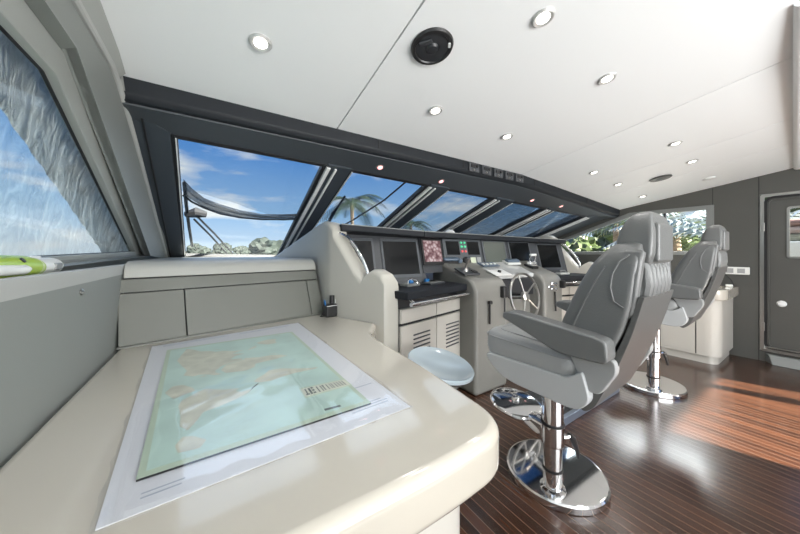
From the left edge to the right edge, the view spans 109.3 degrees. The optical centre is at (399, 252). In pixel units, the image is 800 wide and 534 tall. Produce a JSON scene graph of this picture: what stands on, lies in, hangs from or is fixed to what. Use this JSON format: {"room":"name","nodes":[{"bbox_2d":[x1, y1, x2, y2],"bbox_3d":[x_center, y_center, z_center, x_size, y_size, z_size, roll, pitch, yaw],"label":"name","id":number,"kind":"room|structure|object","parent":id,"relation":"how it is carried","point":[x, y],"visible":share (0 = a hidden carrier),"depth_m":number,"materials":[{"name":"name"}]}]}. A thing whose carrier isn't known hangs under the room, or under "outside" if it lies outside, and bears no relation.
{"room":"control cabin","nodes":[
{"label":"control cabin","id":0,"kind":"room"},
{"bbox_2d":[0,0,169,467],"bbox_3d":[-0.875,-0.030,0.476,0.246,2.560,6.950,0,0,-33],"label":"wall","id":1,"kind":"structure","parent":0,"point":[53,342],"depth_m":1.02,"materials":[{"name":"grey paint"}]},
{"bbox_2d":[0,264,125,301],"bbox_3d":[-0.911,0.092,0.452,0.163,0.056,6.950,0,0,-33],"label":"sill","id":2,"kind":"structure","parent":1,"relation":"attached to","point":[11,288],"depth_m":0.89,"materials":[{"name":"grey plastic"}]},
{"bbox_2d":[0,255,63,277],"bbox_3d":[-1.121,0.043,0.810,0.097,0.075,0.588,0,0,-34],"label":"handheld sprayer","id":3,"kind":"object","parent":2,"relation":"on","point":[10,265],"visible":0.89,"depth_m":0.82,"materials":[{"name":"green plastic"}]},
{"bbox_2d":[0,31,127,251],"bbox_3d":[-1.604,-0.407,1.433,0.060,0.887,2.654,0,0,-36],"label":"curtain","id":4,"kind":"object","parent":1,"relation":"in","point":[30,109],"depth_m":1.13,"materials":[{"name":"white fabric"}]},
{"bbox_2d":[0,0,148,266],"bbox_3d":[-1.080,-0.299,0.754,0.204,0.778,4.440,0,0,-33],"label":"window","id":5,"kind":"structure","parent":1,"relation":"in","point":[30,25],"depth_m":1.05,"materials":[{"name":"grey"}]},
{"bbox_2d":[71,0,167,257],"bbox_3d":[-0.757,-0.373,0.442,0.088,0.891,6.766,0,0,-34],"label":"trim","id":6,"kind":"structure","parent":1,"relation":"attached to","point":[78,4],"depth_m":1.31,"materials":[{"name":"grey plastic"}]},
{"bbox_2d":[320,194,386,225],"bbox_3d":[-2.910,-0.138,17.235,4.469,6.787,4.742,0,0,-33],"label":"palm tree","id":7,"kind":"object","parent":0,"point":[351,202],"visible":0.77,"depth_m":17.18,"materials":[{"name":"green plant"}]},
{"bbox_2d":[100,0,799,209],"bbox_3d":[2.191,-0.994,1.032,6.200,0.642,4.550,0,0,-33],"label":"ceiling","id":8,"kind":"structure","parent":0,"point":[715,77],"depth_m":1.56,"materials":[{"name":"white paint"}]},
{"bbox_2d":[248,33,271,51],"bbox_3d":[-0.613,-0.922,1.248,0.096,0.024,0.095,0,0,-33],"label":"recessed light","id":9,"kind":"object","parent":8,"relation":"in","point":[260,42],"visible":1,"depth_m":1.24,"materials":[{"name":"grey"}]},
{"bbox_2d":[122,76,619,218],"bbox_3d":[0.983,-0.754,3.057,5.745,0.392,0.338,0,0,-33],"label":"beam","id":10,"kind":"structure","parent":8,"relation":"attached to","point":[176,111],"depth_m":1.95,"materials":[{"name":"black"}]},
{"bbox_2d":[376,165,383,169],"bbox_3d":[-0.161,-0.693,2.298,0.072,0.029,0.068,0,0,-33],"label":"light","id":11,"kind":"object","parent":10,"relation":"attached to","point":[378,167],"visible":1,"depth_m":2.29,"materials":[{"name":"silver metal"}]},
{"bbox_2d":[469,162,478,172],"bbox_3d":[0.697,-0.803,2.658,0.132,0.087,0.024,0,0,-33],"label":"switch","id":12,"kind":"object","parent":10,"relation":"attached to","point":[474,167],"visible":1,"depth_m":2.65,"materials":[{"name":"grey plastic"}]},
{"bbox_2d":[482,165,490,175],"bbox_3d":[0.844,-0.803,2.753,0.132,0.087,0.024,0,0,-33],"label":"switch","id":13,"kind":"object","parent":10,"relation":"attached to","point":[486,170],"visible":1,"depth_m":2.74,"materials":[{"name":"grey plastic"}]},
{"bbox_2d":[494,168,502,177],"bbox_3d":[0.990,-0.803,2.848,0.132,0.087,0.024,0,0,-33],"label":"switch","id":14,"kind":"object","parent":10,"relation":"attached to","point":[497,172],"visible":1,"depth_m":2.84,"materials":[{"name":"grey plastic"}]},
{"bbox_2d":[505,171,512,180],"bbox_3d":[1.137,-0.803,2.944,0.132,0.087,0.024,0,0,-33],"label":"switch","id":15,"kind":"object","parent":10,"relation":"attached to","point":[508,175],"visible":1,"depth_m":2.93,"materials":[{"name":"grey plastic"}]},
{"bbox_2d":[515,173,523,182],"bbox_3d":[1.284,-0.803,3.039,0.132,0.087,0.024,0,0,-33],"label":"switch","id":16,"kind":"object","parent":10,"relation":"attached to","point":[518,177],"visible":1,"depth_m":3.02,"materials":[{"name":"grey plastic"}]},
{"bbox_2d":[411,27,453,64],"bbox_3d":[0.152,-0.974,1.346,0.202,0.046,0.200,0,0,-33],"label":"ceiling speaker","id":17,"kind":"object","parent":8,"relation":"attached to","point":[431,46],"visible":1,"depth_m":1.33,"materials":[{"name":"black plastic"}]},
{"bbox_2d":[428,106,442,115],"bbox_3d":[0.229,-0.917,1.832,0.096,0.024,0.095,0,0,-33],"label":"recessed light","id":18,"kind":"object","parent":8,"relation":"in","point":[435,110],"visible":1,"depth_m":1.82,"materials":[{"name":"white"}]},
{"bbox_2d":[501,133,512,139],"bbox_3d":[0.843,-0.916,2.237,0.096,0.024,0.095,0,0,-33],"label":"recessed light","id":19,"kind":"object","parent":8,"relation":"in","point":[506,136],"visible":1,"depth_m":2.23,"materials":[{"name":"white"}]},
{"bbox_2d":[531,7,554,27],"bbox_3d":[0.628,-1.030,1.246,0.096,0.024,0.095,0,0,-33],"label":"recessed light","id":20,"kind":"object","parent":8,"relation":"in","point":[544,16],"visible":1,"depth_m":1.24,"materials":[{"name":"white"}]},
{"bbox_2d":[597,72,616,84],"bbox_3d":[1.219,-1.024,1.672,0.096,0.024,0.095,0,0,-33],"label":"recessed light","id":21,"kind":"object","parent":8,"relation":"in","point":[607,78],"visible":1,"depth_m":1.66,"materials":[{"name":"white"}]},
{"bbox_2d":[649,174,671,181],"bbox_3d":[3.012,-0.861,3.283,0.200,0.044,0.199,0,0,-33],"label":"ceiling speaker","id":22,"kind":"object","parent":8,"relation":"attached to","point":[663,177],"visible":1,"depth_m":3.25,"materials":[{"name":"black plastic"}]},
{"bbox_2d":[668,140,682,146],"bbox_3d":[2.454,-0.974,2.529,0.096,0.024,0.095,0,0,-33],"label":"recessed light","id":23,"kind":"object","parent":8,"relation":"in","point":[675,143],"visible":1,"depth_m":2.52,"materials":[{"name":"white"}]},
{"bbox_2d":[686,159,698,163],"bbox_3d":[2.966,-0.928,2.884,0.096,0.024,0.095,0,0,-33],"label":"recessed light","id":24,"kind":"object","parent":8,"relation":"in","point":[694,160],"visible":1,"depth_m":2.87,"materials":[{"name":"white"}]},
{"bbox_2d":[702,176,715,180],"bbox_3d":[3.619,-0.869,3.325,0.110,0.036,0.110,0,0,-33],"label":"smoke detector","id":25,"kind":"object","parent":8,"relation":"attached to","point":[711,177],"visible":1,"depth_m":3.30,"materials":[{"name":"white plastic"}]},
{"bbox_2d":[456,354,799,533],"bbox_3d":[1.525,1.275,2.060,6.200,0.050,7.000,0,0,-33],"label":"floor","id":26,"kind":"structure","parent":0,"point":[723,457],"depth_m":1.73,"materials":[{"name":"brown wood"}]},
{"bbox_2d":[0,315,498,533],"bbox_3d":[-0.551,0.875,1.333,1.400,0.750,1.833,0,0,-33],"label":"desk","id":27,"kind":"object","parent":26,"relation":"on","point":[411,470],"visible":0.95,"depth_m":0.68,"materials":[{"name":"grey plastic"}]},
{"bbox_2d":[116,258,322,349],"bbox_3d":[-1.182,0.274,2.033,0.399,0.452,1.205,0,0,44],"label":"base cabinet","id":28,"kind":"object","parent":27,"relation":"on","point":[161,300],"visible":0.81,"depth_m":1.82,"materials":[{"name":"grey"}]},
{"bbox_2d":[95,323,409,530],"bbox_3d":[-0.666,0.498,1.250,0.814,0.002,1.370,0,0,-33],"label":"paper sheet","id":29,"kind":"object","parent":27,"relation":"on","point":[125,497],"visible":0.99,"depth_m":0.75,"materials":[{"name":"white paper"}]},
{"bbox_2d":[140,482,181,498],"bbox_3d":[-0.499,0.497,0.594,0.067,0.001,0.004,0,0,-36],"label":"print","id":30,"kind":"object","parent":29,"relation":"on","point":[168,488],"depth_m":0.59,"materials":[{"name":"grey paper"}]},
{"bbox_2d":[141,477,184,494],"bbox_3d":[-0.505,0.497,0.607,0.073,0.001,0.004,0,0,-36],"label":"print","id":31,"kind":"object","parent":29,"relation":"on","point":[167,484],"depth_m":0.61,"materials":[{"name":"grey paper"}]},
{"bbox_2d":[136,332,370,481],"bbox_3d":[-0.639,0.494,1.187,0.636,0.007,1.031,0,0,-33],"label":"chart","id":32,"kind":"object","parent":29,"relation":"on","point":[213,399],"visible":1,"depth_m":0.96,"materials":[{"name":"green paper"}]},
{"bbox_2d":[352,400,387,413],"bbox_3d":[-0.095,0.497,0.919,0.132,0.001,0.005,0,0,-36],"label":"print","id":33,"kind":"object","parent":29,"relation":"on","point":[377,404],"depth_m":0.91,"materials":[{"name":"grey paper"}]},
{"bbox_2d":[322,303,336,317],"bbox_3d":[-0.551,0.449,2.236,0.095,0.100,0.076,0,0,-43],"label":"pot","id":34,"kind":"object","parent":27,"relation":"on","point":[329,310],"visible":0.88,"depth_m":2.20,"materials":[{"name":"black plastic"}]},
{"bbox_2d":[329,295,333,303],"bbox_3d":[-0.539,0.393,2.244,0.041,0.116,0.038,0,0,-33],"label":"marker pen","id":35,"kind":"object","parent":34,"relation":"in","point":[331,297],"visible":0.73,"depth_m":2.23,"materials":[{"name":"black plastic"}]},
{"bbox_2d":[275,221,398,351],"bbox_3d":[-0.856,0.492,2.789,0.275,1.515,2.216,0,0,-43],"label":"end panel","id":36,"kind":"object","parent":26,"relation":"on","point":[359,294],"visible":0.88,"depth_m":2.20,"materials":[{"name":"beige plastic"}]},
{"bbox_2d":[347,234,471,388],"bbox_3d":[0.096,0.538,2.507,0.794,1.424,0.947,0,0,44],"label":"console","id":37,"kind":"object","parent":26,"relation":"on","point":[428,315],"visible":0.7,"depth_m":2.44,"materials":[{"name":"grey"}]},
{"bbox_2d":[340,223,423,238],"bbox_3d":[-0.306,-0.154,2.806,0.800,0.171,0.750,0,0,-30],"label":"visor","id":38,"kind":"object","parent":37,"relation":"attached to","point":[352,229],"visible":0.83,"depth_m":2.47,"materials":[{"name":"black plastic"}]},
{"bbox_2d":[400,279,419,286],"bbox_3d":[0.085,0.243,2.355,0.090,0.062,0.160,0,0,44],"label":"controller","id":39,"kind":"object","parent":37,"relation":"on","point":[410,283],"visible":1,"depth_m":2.33,"materials":[{"name":"grey plastic"}]},
{"bbox_2d":[395,280,466,300],"bbox_3d":[0.200,0.303,2.443,0.445,0.057,0.887,0,0,44],"label":"shelf","id":40,"kind":"object","parent":37,"relation":"attached to","point":[422,291],"depth_m":2.22,"materials":[{"name":"black plastic"}]},
{"bbox_2d":[422,281,444,284],"bbox_3d":[0.300,0.265,2.522,0.100,0.019,0.220,0,0,44],"label":"keypad","id":41,"kind":"object","parent":37,"relation":"on","point":[430,282],"visible":1,"depth_m":2.47,"materials":[{"name":"grey plastic"}]},
{"bbox_2d":[408,347,473,386],"bbox_3d":[0.256,0.953,1.796,0.421,0.618,0.417,0,0,-33],"label":"round stool","id":42,"kind":"object","parent":26,"relation":"on","point":[446,365],"visible":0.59,"depth_m":1.83,"materials":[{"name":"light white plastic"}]},
{"bbox_2d":[418,238,565,395],"bbox_3d":[1.112,0.545,3.065,1.920,1.410,0.664,0,0,-33],"label":"console","id":43,"kind":"object","parent":26,"relation":"on","point":[481,311],"visible":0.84,"depth_m":2.76,"materials":[{"name":"grey plastic"}]},
{"bbox_2d":[423,240,442,261],"bbox_3d":[0.319,-0.019,2.767,0.215,0.204,0.050,0,0,-33],"label":"screen","id":44,"kind":"object","parent":43,"relation":"attached to","point":[432,249],"depth_m":2.76,"materials":[{"name":"pink glass"}]},
{"bbox_2d":[444,257,461,262],"bbox_3d":[0.518,0.073,2.865,0.205,0.062,0.095,0,0,-18],"label":"control plate","id":45,"kind":"object","parent":43,"relation":"on","point":[448,259],"visible":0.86,"depth_m":2.85,"materials":[{"name":"blue plastic"}]},
{"bbox_2d":[454,258,479,275],"bbox_3d":[0.628,0.123,2.652,0.200,0.161,0.142,0,0,-33],"label":"control lever","id":46,"kind":"object","parent":43,"relation":"on","point":[466,271],"visible":1,"depth_m":2.62,"materials":[{"name":"grey plastic"}]},
{"bbox_2d":[422,231,538,242],"bbox_3d":[0.823,-0.133,3.511,1.890,0.154,0.750,0,0,-33],"label":"visor","id":47,"kind":"object","parent":43,"relation":"attached to","point":[427,234],"visible":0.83,"depth_m":3.08,"materials":[{"name":"black plastic"}]},
{"bbox_2d":[477,262,499,266],"bbox_3d":[0.948,0.122,3.037,0.260,0.043,0.095,0,0,-33],"label":"control plate","id":48,"kind":"object","parent":43,"relation":"on","point":[484,264],"visible":1,"depth_m":3.02,"materials":[{"name":"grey plastic"}]},
{"bbox_2d":[486,269,511,275],"bbox_3d":[0.983,0.193,2.816,0.240,0.052,0.122,0,0,-33],"label":"control plate","id":49,"kind":"object","parent":43,"relation":"attached to","point":[497,272],"visible":1,"depth_m":2.80,"materials":[{"name":"white plastic"}]},
{"bbox_2d":[502,259,520,264],"bbox_3d":[1.296,0.100,3.297,0.200,0.068,0.097,0,0,-23],"label":"handset","id":50,"kind":"object","parent":43,"relation":"on","point":[506,261],"visible":1,"depth_m":3.26,"materials":[{"name":"white plastic"}]},
{"bbox_2d":[508,272,539,313],"bbox_3d":[1.207,0.430,2.873,0.480,0.474,0.236,0,0,-33],"label":"wheel","id":51,"kind":"object","parent":43,"relation":"attached to","point":[524,296],"visible":0.84,"depth_m":2.82,"materials":[{"name":"silver metal"}]},
{"bbox_2d":[524,254,538,268],"bbox_3d":[1.530,0.096,3.312,0.120,0.175,0.120,0,0,-33],"label":"throttle lever","id":52,"kind":"object","parent":43,"relation":"on","point":[530,264],"visible":0.96,"depth_m":3.27,"materials":[{"name":"silver metal"}]},
{"bbox_2d":[535,243,584,319],"bbox_3d":[2.033,0.538,3.708,0.901,1.424,0.690,0,0,-20],"label":"console","id":53,"kind":"object","parent":26,"relation":"on","point":[550,256],"visible":0.08,"depth_m":3.76,"materials":[{"name":"grey plastic"}]},
{"bbox_2d":[538,238,565,243],"bbox_3d":[1.917,-0.121,4.144,0.458,0.153,0.750,0,0,-20],"label":"visor","id":54,"kind":"object","parent":53,"relation":"attached to","point":[541,240],"visible":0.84,"depth_m":3.80,"materials":[{"name":"black plastic"}]},
{"bbox_2d":[556,270,569,274],"bbox_3d":[2.081,0.245,3.634,0.150,0.058,0.090,0,0,-20],"label":"controller","id":55,"kind":"object","parent":53,"relation":"on","point":[560,272],"visible":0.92,"depth_m":3.61,"materials":[{"name":"white plastic"}]},
{"bbox_2d":[557,273,584,280],"bbox_3d":[2.063,0.303,3.615,0.887,0.057,0.385,0,0,-20],"label":"shelf","id":56,"kind":"object","parent":53,"relation":"attached to","point":[572,276],"depth_m":3.45,"materials":[{"name":"black plastic"}]},
{"bbox_2d":[535,235,592,273],"bbox_3d":[2.012,0.492,4.661,0.395,1.515,2.165,0,0,-33],"label":"end panel","id":57,"kind":"object","parent":26,"relation":"on","point":[572,266],"visible":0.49,"depth_m":3.96,"materials":[{"name":"grey plastic"}]},
{"bbox_2d":[526,388,619,425],"bbox_3d":[1.450,1.221,2.452,1.000,0.058,0.400,0,0,-33],"label":"platform","id":58,"kind":"object","parent":26,"relation":"on","point":[570,414],"visible":0.05,"depth_m":2.17,"materials":[{"name":"grey metal"}]},
{"bbox_2d":[487,211,673,515],"bbox_3d":[0.846,0.544,1.468,0.704,1.412,0.816,0,0,-35],"label":"chair","id":59,"kind":"object","parent":26,"relation":"on","point":[611,323],"visible":1,"depth_m":1.19,"materials":[{"name":"grey leather"}]},
{"bbox_2d":[488,323,576,374],"bbox_3d":[0.778,0.476,1.474,0.483,0.149,0.475,0,0,-35],"label":"seat cushion","id":60,"kind":"object","parent":59,"relation":"on","point":[510,347],"depth_m":1.34,"materials":[{"name":"grey leather"}]},
{"bbox_2d":[623,225,728,398],"bbox_3d":[2.323,0.516,2.544,0.704,1.467,0.816,0,0,-35],"label":"chair","id":61,"kind":"object","parent":26,"relation":"on","point":[697,278],"visible":0.68,"depth_m":2.20,"materials":[{"name":"grey leather"}]},
{"bbox_2d":[667,300,678,309],"bbox_3d":[2.256,0.421,2.550,0.483,0.149,0.475,0,0,-35],"label":"seat cushion","id":62,"kind":"object","parent":61,"relation":"on","point":[674,304],"depth_m":2.26,"materials":[{"name":"grey leather"}]},
{"bbox_2d":[661,285,738,364],"bbox_3d":[3.358,0.828,3.906,0.735,0.845,1.595,0,0,-33],"label":"base cabinet","id":63,"kind":"object","parent":26,"relation":"on","point":[709,340],"visible":0.42,"depth_m":3.24,"materials":[{"name":"grey plastic"}]},
{"bbox_2d":[715,285,738,300],"bbox_3d":[3.358,0.463,3.906,0.735,0.115,1.595,0,0,-33],"label":"countertop","id":64,"kind":"structure","parent":63,"relation":"on","point":[724,293],"depth_m":3.14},
{"bbox_2d":[765,353,799,369],"bbox_3d":[4.404,1.202,2.888,0.108,0.095,0.858,0,0,-33],"label":"step","id":65,"kind":"structure","parent":26,"relation":"on","point":[782,361],"depth_m":3.13,"materials":[{"name":"grey plastic"}]},
{"bbox_2d":[557,168,799,360],"bbox_3d":[4.000,-0.050,3.664,0.062,2.600,7.000,0,0,-33],"label":"wall","id":66,"kind":"structure","parent":0,"point":[736,204],"depth_m":3.43,"materials":[{"name":"grey paint"}]},
{"bbox_2d":[564,205,713,254],"bbox_3d":[3.296,-0.295,4.732,0.062,0.640,2.638,0,0,-33],"label":"window","id":67,"kind":"structure","parent":66,"relation":"in","point":[709,209],"depth_m":4.01,"materials":[{"name":"grey plastic"}]},
{"bbox_2d":[725,267,749,285],"bbox_3d":[4.002,0.284,3.517,0.094,0.228,0.410,0,0,-33],"label":"power strip","id":68,"kind":"object","parent":66,"relation":"attached to","point":[730,270],"visible":0.44,"depth_m":3.43,"materials":[{"name":"white plastic"}]},
{"bbox_2d":[726,268,732,272],"bbox_3d":[4.045,0.215,3.484,0.004,0.056,0.060,0,0,-33],"label":"socket","id":69,"kind":"object","parent":68,"relation":"attached to","point":[729,270],"depth_m":3.48,"materials":[{"name":"grey plastic"}]},
{"bbox_2d":[737,268,744,272],"bbox_3d":[4.093,0.215,3.409,0.004,0.056,0.060,0,0,-33],"label":"socket","id":70,"kind":"object","parent":68,"relation":"attached to","point":[739,270],"depth_m":3.41,"materials":[{"name":"grey plastic"}]},
{"bbox_2d":[760,191,799,356],"bbox_3d":[4.427,0.228,2.972,0.067,1.805,0.815,0,0,-33],"label":"door","id":71,"kind":"structure","parent":66,"relation":"in","point":[779,271],"depth_m":3.21,"materials":[{"name":"grey"}]},
{"bbox_2d":[763,346,799,356],"bbox_3d":[4.406,1.095,2.956,0.070,0.050,0.770,0,0,-33],"label":"sill","id":72,"kind":"structure","parent":66,"relation":"attached to","point":[765,348],"depth_m":3.16,"materials":[{"name":"silver metal"}]},
{"bbox_2d":[793,1,799,169],"bbox_3d":[3.210,-1.072,2.134,3.302,0.347,0.300,0,0,-36],"label":"trim","id":73,"kind":"structure","parent":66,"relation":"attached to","point":[796,7],"depth_m":1.80,"materials":[{"name":"white"}]},
{"bbox_3d":[-0.310,0.147,4.893,6.000,0.205,0.090,0,0,-33],"label":"wall","id":74,"kind":"structure","parent":0,"visible":0},
{"bbox_2d":[141,118,171,256],"bbox_3d":[-2.010,-0.333,2.393,0.015,0.777,2.186,0,0,-36],"label":"trim","id":75,"kind":"structure","parent":74,"relation":"attached to","point":[142,120],"depth_m":1.98,"materials":[{"name":"black rubber"}]},
{"bbox_2d":[136,257,285,260],"bbox_3d":[-1.719,0.100,2.854,1.091,0.101,1.780,0,0,-33],"label":"sill","id":76,"kind":"structure","parent":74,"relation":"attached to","point":[168,258],"depth_m":2.53,"materials":[{"name":"grey"}]},
{"bbox_2d":[132,119,603,256],"bbox_3d":[0.302,-0.297,3.893,5.940,1.037,2.415,0,0,-33],"label":"window frame","id":77,"kind":"structure","parent":74,"relation":"attached to","point":[159,139],"depth_m":2.47,"materials":[{"name":"grey vinyl"}]},
{"bbox_2d":[171,134,336,256],"bbox_3d":[-1.526,-0.322,2.798,1.140,0.815,2.122,0,0,-33],"label":"window","id":78,"kind":"structure","parent":77,"relation":"attached to","point":[323,170],"depth_m":2.36,"materials":[{"name":"black metal"}]},
{"bbox_2d":[182,182,233,253],"bbox_3d":[-2.158,-0.261,3.011,0.385,0.620,1.720,0,0,-19],"label":"windshield wiper","id":79,"kind":"object","parent":78,"relation":"attached to","point":[194,213],"visible":0.86,"depth_m":2.81,"materials":[{"name":"black metal"}]},
{"bbox_3d":[-1.277,-0.576,2.358,1.180,0.447,1.206,0,0,-33],"label":"mesh screen","id":80,"kind":"object","parent":78,"relation":"attached to","visible":0},
{"bbox_2d":[182,195,293,219],"bbox_3d":[-1.514,-0.416,2.823,1.068,0.146,0.237,0,0,-45],"label":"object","id":81,"kind":"object","parent":80,"relation":"attached to","point":[184,196],"visible":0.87,"depth_m":2.75,"materials":[{"name":"metal"}]},
{"bbox_2d":[183,179,295,220],"bbox_3d":[-1.492,-0.463,2.759,0.375,0.226,1.096,0,0,39],"label":"fold","id":82,"kind":"object","parent":80,"relation":"attached to","point":[189,192],"visible":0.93,"depth_m":2.70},
{"bbox_2d":[311,169,435,229],"bbox_3d":[-0.599,-0.296,3.398,0.890,0.812,2.122,0,0,-33],"label":"window","id":83,"kind":"structure","parent":77,"relation":"attached to","point":[424,188],"depth_m":2.87,"materials":[{"name":"clear glass"}]},
{"bbox_2d":[399,189,499,231],"bbox_3d":[0.240,-0.271,3.942,0.810,0.810,2.122,0,0,-33],"label":"window","id":84,"kind":"structure","parent":77,"relation":"attached to","point":[489,200],"depth_m":3.44,"materials":[{"name":"black metal"}]},
{"bbox_2d":[400,191,486,230],"bbox_3d":[0.263,-0.370,3.869,0.950,0.795,2.071,0,0,-33],"label":"mesh screen","id":85,"kind":"object","parent":84,"relation":"attached to","point":[451,205],"visible":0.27,"depth_m":3.58,"materials":[{"name":"glass"}]},
{"bbox_2d":[460,202,550,234],"bbox_3d":[1.121,-0.245,4.513,0.830,0.810,2.122,0,0,-33],"label":"window","id":86,"kind":"structure","parent":77,"relation":"attached to","point":[519,222],"depth_m":4.05,"materials":[{"name":"black metal"}]},
{"bbox_2d":[462,203,536,234],"bbox_3d":[1.111,-0.345,4.419,0.970,0.795,2.071,0,0,-33],"label":"mesh screen","id":87,"kind":"object","parent":86,"relation":"attached to","point":[513,212],"visible":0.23,"depth_m":4.19,"materials":[{"name":"glass"}]},
{"bbox_2d":[503,210,588,237],"bbox_3d":[1.969,-0.221,5.062,1.010,0.815,2.122,0,0,-33],"label":"window","id":88,"kind":"structure","parent":77,"relation":"attached to","point":[580,218],"depth_m":4.62,"materials":[{"name":"black metal"}]},
{"bbox_2d":[504,208,577,236],"bbox_3d":[2.030,-0.318,5.014,1.140,0.794,2.071,0,0,-33],"label":"mesh screen","id":89,"kind":"object","parent":88,"relation":"attached to","point":[553,219],"visible":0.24,"depth_m":4.75,"materials":[{"name":"glass"}]},
{"bbox_3d":[-0.418,-0.505,3.063,0.970,0.533,1.456,0,0,-33],"label":"mesh screen","id":90,"kind":"object","parent":77,"relation":"attached to","visible":0},
{"bbox_2d":[327,196,345,221],"bbox_3d":[-0.723,-0.458,3.134,0.049,0.244,0.641,0,0,-29],"label":"windshield wiper","id":91,"kind":"object","parent":90,"relation":"attached to","point":[344,197],"visible":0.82,"depth_m":3.10,"materials":[{"name":"black metal"}]},
{"bbox_2d":[345,183,404,223],"bbox_3d":[-0.345,-0.497,3.140,1.386,0.481,0.084,0,0,43],"label":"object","id":92,"kind":"object","parent":90,"relation":"attached to","point":[401,185],"visible":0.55,"depth_m":3.08,"materials":[{"name":"black metal"}]},
{"label":"outside","id":93,"kind":"structure","parent":0,"visible":0},
{"bbox_2d":[790,241,799,256],"bbox_3d":[5.450,0.450,3.543,0.800,1.200,1.220,0,0,-33],"label":"locker","id":94,"kind":"object","parent":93,"point":[794,245],"visible":0.02,"depth_m":3.57,"materials":[{"name":"white"}]},
{"bbox_2d":[790,234,799,240],"bbox_3d":[5.455,-0.202,3.534,0.600,0.088,1.000,0,0,-33],"label":"cushion","id":95,"kind":"object","parent":94,"relation":"on","point":[793,237],"visible":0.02,"depth_m":3.63,"materials":[{"name":"beige fabric"}]},
{"bbox_2d":[790,226,799,233],"bbox_3d":[5.455,-0.297,3.534,0.600,0.088,1.000,0,0,-33],"label":"cushion","id":96,"kind":"object","parent":95,"relation":"on","point":[796,229],"visible":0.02,"depth_m":3.63,"materials":[{"name":"beige fabric"}]},
{"bbox_2d":[790,219,799,226],"bbox_3d":[5.455,-0.392,3.534,0.600,0.088,1.000,0,0,-33],"label":"cushion","id":97,"kind":"object","parent":96,"relation":"on","point":[793,222],"visible":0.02,"depth_m":3.63,"materials":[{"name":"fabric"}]},
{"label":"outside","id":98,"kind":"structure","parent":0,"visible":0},
{"bbox_3d":[-39.835,3.300,135.049,360.000,0.100,390.000,0,0,-33],"label":"harbour water","id":99,"kind":"object","parent":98,"visible":0},
{"bbox_2d":[186,243,211,253],"bbox_3d":[-51.805,0.402,73.046,5.911,5.763,6.444,0,0,-33],"label":"tree","id":100,"kind":"object","parent":99,"relation":"on","point":[196,248],"visible":0.45,"depth_m":70.89,"materials":[{"name":"green plant"}]},
{"bbox_2d":[208,243,235,253],"bbox_3d":[-44.966,0.284,71.081,6.809,6.009,6.190,0,0,-33],"label":"tree","id":101,"kind":"object","parent":99,"relation":"on","point":[216,249],"visible":0.36,"depth_m":70.02,"materials":[{"name":"green plant"}]},
{"bbox_2d":[232,246,250,253],"bbox_3d":[-42.930,0.600,78.746,6.375,5.376,6.109,0,0,-33],"label":"tree","id":102,"kind":"object","parent":99,"relation":"on","point":[240,249],"visible":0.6,"depth_m":76.08,"materials":[{"name":"green plant"}]},
{"bbox_2d":[248,237,278,254],"bbox_3d":[-25.154,0.125,54.424,7.186,6.336,8.075,0,0,-33],"label":"tree","id":103,"kind":"object","parent":99,"relation":"on","point":[260,246],"visible":0.36,"depth_m":51.41,"materials":[{"name":"green plant"}]},
{"bbox_2d":[276,240,283,248],"bbox_3d":[-25.202,0.276,59.040,7.301,6.024,6.242,0,0,15],"label":"tree","id":104,"kind":"object","parent":99,"relation":"on","point":[279,242],"visible":0.03,"depth_m":57.72,"materials":[{"name":"green plant"}]},
{"bbox_3d":[29.832,2.150,16.945,51.500,2.200,24.000,0,0,-33],"label":"stone quay","id":105,"kind":"object","parent":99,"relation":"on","visible":0},
{"bbox_2d":[561,235,608,251],"bbox_3d":[7.772,0.146,11.669,2.048,1.828,2.202,0,0,-33],"label":"tree","id":106,"kind":"object","parent":105,"relation":"on","point":[590,244],"visible":0.23,"depth_m":11.41,"materials":[{"name":"green plant"}]},
{"bbox_2d":[613,224,618,244],"bbox_3d":[7.093,0.051,9.302,0.250,2.010,0.240,0,0,-33],"label":"trunk","id":107,"kind":"object","parent":105,"relation":"on","point":[615,234],"visible":0.1,"depth_m":9.27,"materials":[{"name":"brown plant"}]},
{"bbox_2d":[569,212,705,250],"bbox_3d":[8.383,-0.028,8.336,4.726,2.692,5.050,0,0,-17],"label":"palm tree","id":108,"kind":"object","parent":105,"relation":"on","point":[677,242],"visible":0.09,"depth_m":8.42,"materials":[{"name":"green plant"}]},
{"bbox_2d":[592,213,705,250],"bbox_3d":[10.676,-0.381,11.554,3.892,3.292,4.201,0,0,-33],"label":"tree","id":109,"kind":"object","parent":105,"relation":"on","point":[605,240],"visible":0.05,"depth_m":11.63,"materials":[{"name":"green plant"}]},
{"bbox_2d":[602,210,799,249],"bbox_3d":[5.883,0.060,5.911,2.956,1.992,5.128,0,0,-3],"label":"palm tree","id":110,"kind":"object","parent":105,"relation":"on","point":[691,215],"visible":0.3,"depth_m":5.96,"materials":[{"name":"plant"}]},
{"bbox_2d":[760,195,799,216],"bbox_3d":[13.970,-0.732,8.940,4.228,3.675,5.021,0,0,-33],"label":"tree","id":111,"kind":"object","parent":105,"relation":"on","point":[791,209],"visible":0.02,"depth_m":8.67,"materials":[{"name":"green plant"}]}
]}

